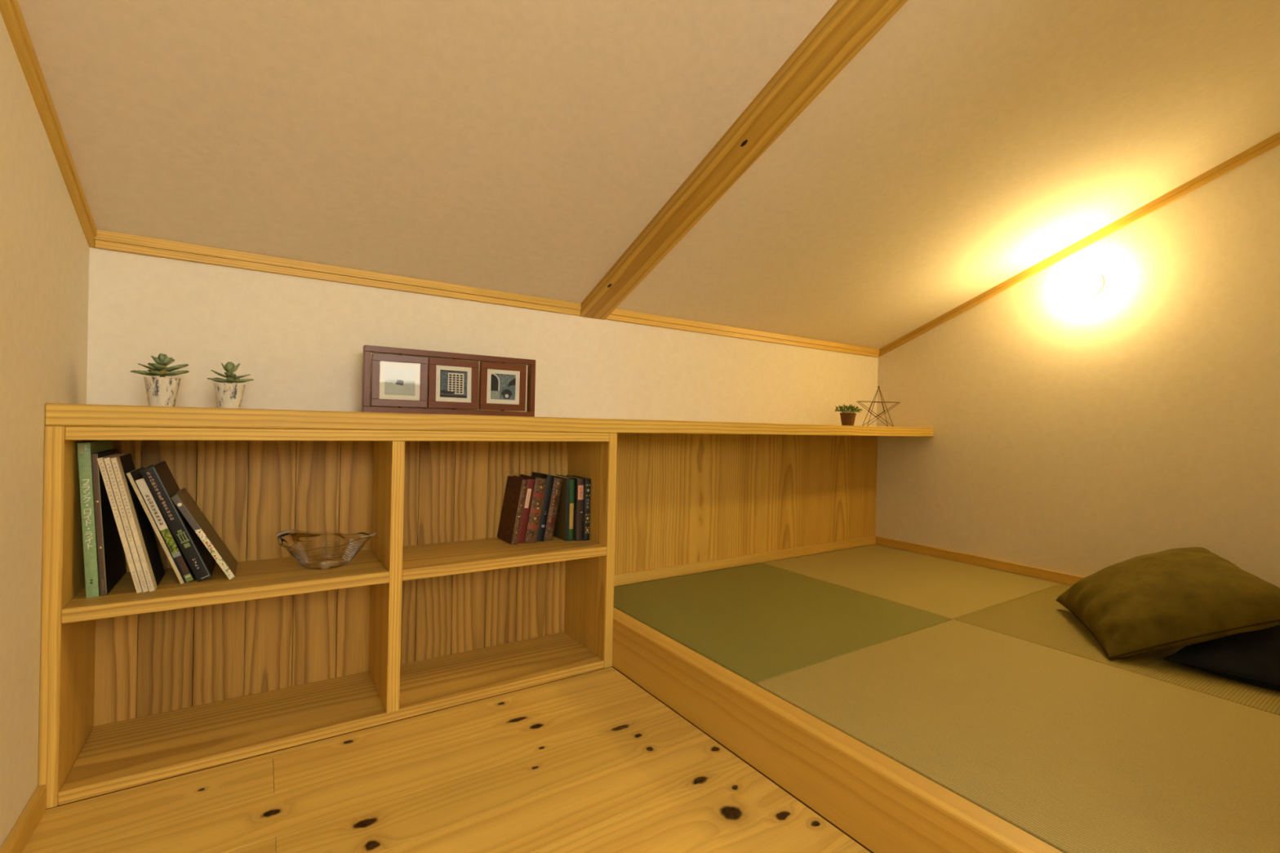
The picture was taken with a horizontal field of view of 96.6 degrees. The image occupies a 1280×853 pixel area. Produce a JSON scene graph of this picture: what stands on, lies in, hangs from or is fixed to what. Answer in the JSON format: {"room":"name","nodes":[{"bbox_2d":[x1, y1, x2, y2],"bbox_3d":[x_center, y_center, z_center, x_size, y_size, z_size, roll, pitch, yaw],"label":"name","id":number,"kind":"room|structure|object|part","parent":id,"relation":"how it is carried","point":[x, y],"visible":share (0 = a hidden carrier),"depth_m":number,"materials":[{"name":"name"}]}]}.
{"room":"attic loft room","nodes":[
{"label":"attic loft room","id":0,"kind":"room"},
{"bbox_2d":[0,11,89,848],"bbox_3d":[-0.759,-0.307,0.425,0.100,2.267,2.420,1,0,-34],"label":"wall","id":1,"kind":"structure","parent":0,"point":[44,246],"depth_m":1.03,"materials":[{"name":"paint"}]},
{"bbox_2d":[0,784,46,852],"bbox_3d":[-0.620,0.745,0.286,0.013,0.051,1.999,1,0,-34],"label":"baseboard","id":2,"kind":"structure","parent":1,"relation":"attached to","point":[17,840],"depth_m":1.03,"materials":[{"name":"brown wood"}]},
{"bbox_2d":[0,0,96,248],"bbox_3d":[-0.670,-0.896,0.412,0.015,0.965,2.320,1,0,-34],"label":"trim","id":3,"kind":"structure","parent":1,"relation":"attached to","point":[11,11],"depth_m":1.06,"materials":[{"name":"brown wood"}]},
{"bbox_2d":[22,666,873,852],"bbox_3d":[0.604,0.825,1.293,3.169,0.060,2.320,1,0,-34],"label":"floor","id":4,"kind":"structure","parent":0,"point":[593,762],"depth_m":1.19,"materials":[{"name":"brown wood"}]},
{"bbox_2d":[38,426,617,808],"bbox_3d":[-0.714,0.385,1.609,1.309,0.755,0.320,1,0,-34],"label":"bookshelf","id":5,"kind":"object","parent":4,"relation":"on","point":[436,611],"visible":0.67,"depth_m":1.54,"materials":[{"name":"brown wood"}]},
{"bbox_3d":[-1.240,0.374,1.243,0.028,0.755,0.292,1,0,-34],"label":"panel","id":6,"kind":"part","parent":5,"relation":"part of","materials":[{"name":"brown wood"}]},
{"bbox_2d":[77,440,113,598],"bbox_3d":[-1.222,0.196,1.290,0.038,0.328,0.223,1,0,-34],"label":"book","id":7,"kind":"object","parent":5,"relation":"on","point":[85,450],"visible":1,"depth_m":1.20,"materials":[{"name":"green paper"}]},
{"bbox_2d":[91,448,126,595],"bbox_3d":[-1.208,0.208,1.300,0.029,0.304,0.211,1,0,-34],"label":"book","id":8,"kind":"object","parent":5,"relation":"on","point":[111,553],"visible":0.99,"depth_m":1.24,"materials":[{"name":"black paper"}]},
{"bbox_2d":[97,453,142,593],"bbox_3d":[-1.159,0.213,1.289,0.077,0.296,0.161,1,0,-34],"label":"book","id":9,"kind":"object","parent":5,"relation":"on","point":[101,462],"visible":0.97,"depth_m":1.22,"materials":[{"name":"white paper"}]},
{"bbox_2d":[103,453,149,592],"bbox_3d":[-1.151,0.213,1.296,0.077,0.296,0.161,1,0,-34],"label":"book","id":10,"kind":"object","parent":5,"relation":"on","point":[108,464],"visible":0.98,"depth_m":1.23,"materials":[{"name":"white paper"}]},
{"bbox_2d":[111,453,164,591],"bbox_3d":[-1.141,0.213,1.301,0.078,0.296,0.161,1,0,-34],"label":"book","id":11,"kind":"object","parent":5,"relation":"on","point":[141,528],"visible":1,"depth_m":1.26,"materials":[{"name":"white paper"}]},
{"bbox_2d":[125,466,185,584],"bbox_3d":[-1.140,0.231,1.358,0.105,0.260,0.171,1,0,-34],"label":"book","id":12,"kind":"object","parent":5,"relation":"on","point":[135,474],"visible":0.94,"depth_m":1.29,"materials":[{"name":"paper"}]},
{"bbox_2d":[135,476,195,582],"bbox_3d":[-1.132,0.238,1.373,0.106,0.246,0.171,1,0,-34],"label":"book","id":13,"kind":"object","parent":5,"relation":"on","point":[184,566],"visible":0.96,"depth_m":1.30,"materials":[{"name":"paper"}]},
{"bbox_2d":[160,528,178,554],"bbox_3d":[-1.078,0.263,1.307,0.014,0.059,0.001,-23,14,-31],"label":"photo","id":14,"kind":"object","parent":13,"relation":"attached to","point":[166,533],"depth_m":1.31},
{"bbox_2d":[175,555,189,573],"bbox_3d":[-1.060,0.320,1.320,0.011,0.044,0.001,-23,14,-31],"label":"photo","id":15,"kind":"object","parent":13,"relation":"attached to","point":[180,559],"depth_m":1.32},
{"bbox_2d":[139,461,216,582],"bbox_3d":[-1.113,0.225,1.382,0.133,0.274,0.180,1,0,-34],"label":"book","id":16,"kind":"object","parent":5,"relation":"on","point":[158,478],"visible":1,"depth_m":1.32,"materials":[{"name":"black paper"}]},
{"bbox_2d":[171,487,237,579],"bbox_3d":[-1.061,0.259,1.395,0.122,0.207,0.162,1,0,-34],"label":"book","id":17,"kind":"object","parent":5,"relation":"on","point":[182,499],"visible":1,"depth_m":1.36,"materials":[{"name":"paper"}]},
{"bbox_3d":[-0.976,0.380,1.419,0.605,0.029,0.292,1,0,-34],"label":"shelf","id":18,"kind":"part","parent":5,"relation":"part of","materials":[{"name":"brown wood"}]},
{"bbox_2d":[276,528,376,569],"bbox_3d":[-0.828,0.325,1.508,0.218,0.086,0.218,2,0,44],"label":"glass bowl","id":19,"kind":"object","parent":5,"relation":"on","point":[289,541],"visible":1,"depth_m":1.53,"materials":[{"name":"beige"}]},
{"bbox_3d":[-0.944,0.281,1.508,0.019,0.004,0.077,1,0,0],"label":"lip handle","id":20,"kind":"part","parent":19,"relation":"part of","materials":[{"name":"clear glass"}]},
{"bbox_3d":[-0.711,0.286,1.508,0.019,0.004,0.077,1,0,0],"label":"lip handle","id":21,"kind":"part","parent":19,"relation":"part of","materials":[{"name":"clear glass"}]},
{"bbox_3d":[-0.699,0.021,1.596,1.250,0.027,0.291,1,0,-34],"label":"rail","id":22,"kind":"part","parent":5,"relation":"part of","materials":[{"name":"brown wood"}]},
{"bbox_2d":[44,403,933,436],"bbox_3d":[0.069,0.000,2.122,3.168,0.044,0.320,1,0,-34],"label":"shelf top","id":23,"kind":"structure","parent":5,"relation":"on","point":[55,414],"depth_m":1.47,"materials":[{"name":"brown wood"}]},
{"bbox_2d":[130,353,189,406],"bbox_3d":[-1.113,-0.108,1.326,0.104,0.123,0.108,1,0,31],"label":"potted succulent","id":24,"kind":"object","parent":23,"relation":"on","point":[162,391],"visible":0.95,"depth_m":1.31,"materials":[{"name":"white ceramic"}]},
{"bbox_2d":[143,376,181,406],"bbox_3d":[-1.110,-0.080,1.325,0.067,0.067,0.067,1,0,31],"label":"pot","id":25,"kind":"object","parent":24,"relation":"attached to","point":[162,391],"depth_m":1.30,"materials":[{"name":"white ceramic"}]},
{"bbox_3d":[-1.109,-0.127,1.325,0.016,0.035,0.016,1,0,31],"label":"stem","id":26,"kind":"part","parent":24,"relation":"part of","materials":[{"name":"green plant"}]},
{"bbox_2d":[207,361,253,408],"bbox_3d":[-1.004,-0.101,1.397,0.088,0.114,0.083,1,0,-7],"label":"potted succulent","id":27,"kind":"object","parent":23,"relation":"on","point":[228,395],"visible":0.94,"depth_m":1.38,"materials":[{"name":"green plant"}]},
{"bbox_2d":[213,382,245,408],"bbox_3d":[-1.005,-0.074,1.395,0.063,0.060,0.063,1,0,-7],"label":"pot","id":28,"kind":"object","parent":27,"relation":"attached to","point":[228,395],"depth_m":1.37,"materials":[{"name":"white ceramic"}]},
{"bbox_2d":[361,345,535,417],"bbox_3d":[-0.571,-0.131,1.760,0.517,0.190,0.030,1,0,-34],"label":"photo frame","id":29,"kind":"object","parent":23,"relation":"on","point":[401,380],"visible":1,"depth_m":1.74,"materials":[{"name":"walnut"},{"name":"glass"},{"name":"paper"}]},
{"bbox_3d":[-0.703,-0.133,1.670,0.152,0.151,0.014,1,0,-30],"label":"frame","id":30,"kind":"part","parent":29,"relation":"part of","materials":[{"name":"brown wood"}]},
{"bbox_2d":[378,360,420,400],"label":"photo","id":31,"kind":"object","parent":29,"relation":"attached to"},
{"bbox_2d":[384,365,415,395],"bbox_3d":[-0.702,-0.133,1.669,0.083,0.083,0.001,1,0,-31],"label":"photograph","id":32,"kind":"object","parent":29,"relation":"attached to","point":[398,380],"depth_m":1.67},
{"bbox_3d":[-0.574,-0.131,1.756,0.151,0.151,0.014,1,-1,-35],"label":"frame","id":33,"kind":"part","parent":29,"relation":"part of","materials":[{"name":"brown wood"}]},
{"bbox_2d":[440,369,467,398],"bbox_3d":[-0.573,-0.131,1.755,0.083,0.083,0.001,1,-1,-35],"label":"photograph","id":34,"kind":"object","parent":29,"relation":"attached to","point":[453,384],"depth_m":1.75},
{"bbox_3d":[-0.442,-0.128,1.843,0.153,0.151,0.014,1,1,-35],"label":"frame","id":35,"kind":"part","parent":29,"relation":"part of","materials":[{"name":"brown wood"}]},
{"bbox_2d":[490,373,515,399],"bbox_3d":[-0.441,-0.128,1.842,0.083,0.084,0.002,1,1,-35],"label":"photograph","id":36,"kind":"object","parent":29,"relation":"attached to","point":[503,386],"depth_m":1.84},
{"bbox_2d":[834,404,862,426],"bbox_3d":[0.982,-0.056,2.692,0.127,0.105,0.133,1,0,31],"label":"potted plant","id":37,"kind":"object","parent":23,"relation":"on","point":[846,419],"visible":0.98,"depth_m":2.67,"materials":[{"name":"green plant"}]},
{"bbox_3d":[0.982,-0.034,2.692,0.073,0.060,0.073,1,0,-34],"label":"pot","id":38,"kind":"part","parent":37,"relation":"part of","materials":[{"name":"brown ceramic"}]},
{"bbox_2d":[857,386,900,426],"bbox_3d":[1.162,-0.099,2.781,0.205,0.197,0.063,1,0,-1],"label":"star","id":39,"kind":"object","parent":23,"relation":"on","point":[878,387],"visible":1,"depth_m":2.78,"materials":[{"name":"gold metal"}]},
{"bbox_3d":[-0.443,0.391,1.774,0.614,0.029,0.292,1,0,-34],"label":"shelf","id":40,"kind":"part","parent":5,"relation":"part of","materials":[{"name":"brown wood"}]},
{"bbox_2d":[497,475,528,544],"bbox_3d":[-0.421,0.272,1.877,0.052,0.207,0.135,1,0,-34],"label":"book","id":41,"kind":"object","parent":5,"relation":"on","point":[516,487],"visible":1,"depth_m":1.85,"materials":[{"name":"brown leather"}]},
{"bbox_2d":[513,475,534,543],"bbox_3d":[-0.403,0.272,1.890,0.058,0.208,0.131,1,0,-34],"label":"book","id":42,"kind":"object","parent":5,"relation":"on","point":[522,532],"visible":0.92,"depth_m":1.84,"materials":[{"name":"red paper"}]},
{"bbox_2d":[520,474,546,542],"bbox_3d":[-0.373,0.271,1.906,0.073,0.212,0.135,1,0,-34],"label":"book","id":43,"kind":"object","parent":5,"relation":"on","point":[537,499],"visible":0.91,"depth_m":1.85,"materials":[{"name":"red paper"}]},
{"bbox_2d":[531,471,555,541],"bbox_3d":[-0.345,0.268,1.928,0.062,0.218,0.130,1,0,-34],"label":"book","id":44,"kind":"object","parent":5,"relation":"on","point":[550,479],"visible":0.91,"depth_m":1.88,"materials":[{"name":"black paper"}]},
{"bbox_2d":[543,477,562,540],"bbox_3d":[-0.322,0.274,1.944,0.063,0.208,0.130,1,0,-34],"label":"book","id":45,"kind":"object","parent":5,"relation":"on","point":[557,486],"visible":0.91,"depth_m":1.89,"materials":[{"name":"brown paper"}]},
{"bbox_2d":[551,474,575,541],"bbox_3d":[-0.269,0.275,1.953,0.032,0.208,0.145,1,0,-34],"label":"book","id":46,"kind":"object","parent":5,"relation":"on","point":[563,530],"visible":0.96,"depth_m":1.90,"materials":[{"name":"green paper"}]},
{"bbox_2d":[562,475,584,541],"bbox_3d":[-0.234,0.276,1.952,0.024,0.208,0.134,1,0,-34],"label":"book","id":47,"kind":"object","parent":5,"relation":"on","point":[579,486],"visible":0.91,"depth_m":1.90,"materials":[{"name":"brown paper"}]},
{"bbox_2d":[573,475,591,540],"bbox_3d":[-0.211,0.277,1.959,0.022,0.206,0.134,1,0,-34],"label":"book","id":48,"kind":"object","parent":5,"relation":"on","point":[587,482],"visible":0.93,"depth_m":1.90,"materials":[{"name":"black paper"}]},
{"bbox_3d":[-0.174,0.396,1.952,0.030,0.755,0.292,1,0,-34],"label":"panel","id":49,"kind":"part","parent":5,"relation":"part of","materials":[{"name":"brown wood"}]},
{"bbox_2d":[612,607,1062,852],"bbox_3d":[1.154,0.726,1.651,1.858,0.160,2.311,1,0,-34],"label":"platform","id":50,"kind":"object","parent":4,"relation":"on","point":[886,806],"visible":0.24,"depth_m":1.17,"materials":[{"name":"brown wood"}]},
{"bbox_2d":[613,563,951,684],"bbox_3d":[0.421,0.635,2.010,0.914,0.016,0.870,1,0,-34],"label":"mat","id":51,"kind":"object","parent":50,"relation":"on","point":[758,622],"visible":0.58,"depth_m":1.88,"materials":[{"name":"wicker"}]},
{"bbox_2d":[762,544,1062,619],"bbox_3d":[1.165,0.650,2.505,0.870,0.016,0.870,1,0,-34],"label":"mat","id":52,"kind":"object","parent":50,"relation":"on","point":[952,589],"visible":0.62,"depth_m":2.41,"materials":[{"name":"beige wicker"}]},
{"bbox_2d":[755,619,1279,852],"bbox_3d":[0.908,0.649,1.278,0.914,0.016,0.885,1,0,-34],"label":"mat","id":53,"kind":"object","parent":50,"relation":"on","point":[1077,754],"visible":0.86,"depth_m":1.18,"materials":[{"name":"beige wicker"}]},
{"bbox_2d":[954,583,1279,715],"bbox_3d":[1.652,0.664,1.772,0.870,0.016,0.885,1,0,-34],"label":"mat","id":54,"kind":"object","parent":50,"relation":"on","point":[1037,618],"visible":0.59,"depth_m":1.69,"materials":[{"name":"beige wicker"}]},
{"bbox_2d":[1055,546,1279,659],"bbox_3d":[1.595,0.520,1.742,0.443,0.266,0.502,1,0,19],"label":"cushion","id":55,"kind":"object","parent":54,"relation":"on","point":[1172,598],"visible":1,"depth_m":1.60,"materials":[{"name":"green fabric"}]},
{"bbox_2d":[1163,624,1279,691],"bbox_3d":[1.873,0.594,1.496,0.704,0.134,0.585,1,0,-34],"label":"floor cushion","id":56,"kind":"object","parent":54,"relation":"on","point":[1253,657],"visible":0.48,"depth_m":1.49,"materials":[{"name":"black fabric"}]},
{"bbox_2d":[86,247,878,674],"bbox_3d":[-0.048,0.134,2.294,3.369,1.402,0.109,1,0,-34],"label":"wall","id":57,"kind":"structure","parent":0,"point":[682,499],"depth_m":2.19,"materials":[{"name":"paint"}]},
{"bbox_2d":[94,229,581,315],"bbox_3d":[-0.768,-0.443,1.740,1.313,0.042,0.015,1,0,-34],"label":"trim","id":58,"kind":"structure","parent":57,"relation":"attached to","point":[105,240],"depth_m":1.62,"materials":[{"name":"brown wood"}]},
{"bbox_2d":[605,308,879,357],"bbox_3d":[0.588,-0.415,2.642,1.720,0.042,0.015,1,0,-34],"label":"trim","id":59,"kind":"structure","parent":57,"relation":"attached to","point":[620,315],"depth_m":2.52,"materials":[{"name":"brown wood"}]},
{"bbox_2d":[613,536,875,586],"bbox_3d":[0.515,0.605,2.604,1.845,0.042,0.013,1,0,-34],"label":"baseboard","id":60,"kind":"structure","parent":57,"relation":"attached to","point":[627,578],"depth_m":2.53,"materials":[{"name":"brown wood"}]},
{"bbox_2d":[17,0,1279,349],"bbox_3d":[0.616,-0.918,1.327,3.369,1.066,2.420,1,0,-34],"label":"ceiling","id":61,"kind":"structure","parent":0,"point":[522,147],"depth_m":1.42,"materials":[{"name":"paint"}]},
{"bbox_2d":[579,0,907,319],"bbox_3d":[0.474,-0.884,1.173,0.112,0.995,2.320,1,0,-34],"label":"ceiling beam","id":62,"kind":"structure","parent":61,"relation":"attached to","point":[848,26],"depth_m":1.43,"materials":[{"name":"brown wood"}]},
{"bbox_2d":[875,144,1279,587],"bbox_3d":[1.963,-0.252,2.235,0.100,2.267,2.420,1,0,-34],"label":"wall","id":63,"kind":"structure","parent":0,"point":[1075,434],"depth_m":2.26,"materials":[{"name":"paint"}]},
{"bbox_2d":[875,536,1084,585],"bbox_3d":[1.925,0.640,2.162,0.013,0.042,2.311,1,0,-34],"label":"baseboard","id":64,"kind":"structure","parent":63,"relation":"attached to","point":[1068,579],"depth_m":2.64,"materials":[{"name":"brown wood"}]},
{"bbox_2d":[878,131,1279,357],"bbox_3d":[1.956,-0.843,2.159,0.015,0.965,2.320,1,0,-34],"label":"trim","id":65,"kind":"structure","parent":63,"relation":"attached to","point":[1273,141],"depth_m":2.29,"materials":[{"name":"brown wood"}]},
{"bbox_2d":[1071,271,1103,297],"bbox_3d":[1.816,-0.582,2.321,0.061,0.100,0.100,1,0,-34],"label":"wall lamp","id":66,"kind":"object","parent":63,"relation":"attached to","point":[1085,284],"visible":1,"depth_m":2.30,"materials":[{"name":"white ceramic"}]}
]}

